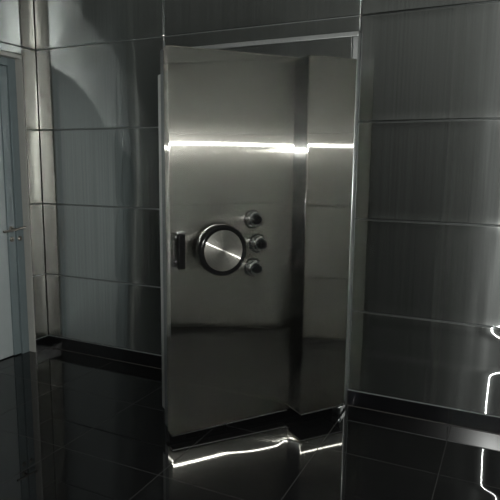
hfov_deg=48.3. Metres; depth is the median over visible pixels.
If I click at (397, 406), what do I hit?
baseboard
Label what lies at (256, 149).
door
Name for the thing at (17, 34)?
wall
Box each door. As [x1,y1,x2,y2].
[0,50,35,359]
[158,45,356,436]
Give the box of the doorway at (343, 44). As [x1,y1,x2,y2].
[195,31,360,413]
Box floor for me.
[0,347,499,499]
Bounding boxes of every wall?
[0,0,47,338]
[33,0,499,415]
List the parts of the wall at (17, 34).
wall panel, wall panel, wall panel, wall panel, wall panel, wall panel, wall panel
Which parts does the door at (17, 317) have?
handle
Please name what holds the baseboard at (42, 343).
attached to the wall at (17, 34)
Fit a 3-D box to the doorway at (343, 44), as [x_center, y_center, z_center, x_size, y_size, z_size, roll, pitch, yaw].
[0.023,-0.201,3.992,1.478,2.462,0.390,5,9,25]
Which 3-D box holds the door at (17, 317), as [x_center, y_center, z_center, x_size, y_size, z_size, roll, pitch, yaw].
[-2.181,-0.270,4.186,0.154,2.498,1.206,5,9,25]
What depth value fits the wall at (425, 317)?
3.65 m
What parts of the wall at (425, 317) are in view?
wall panel, wall panel, wall panel, wall panel, wall panel, wall panel, wall panel, wall panel, wall panel, wall panel, wall panel, wall panel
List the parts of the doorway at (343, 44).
head trim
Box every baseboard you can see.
[36,335,48,351]
[48,335,499,434]
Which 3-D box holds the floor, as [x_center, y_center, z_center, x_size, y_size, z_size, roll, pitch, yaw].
[-1.206,1.409,1.732,4.440,0.080,5.900,5,9,25]

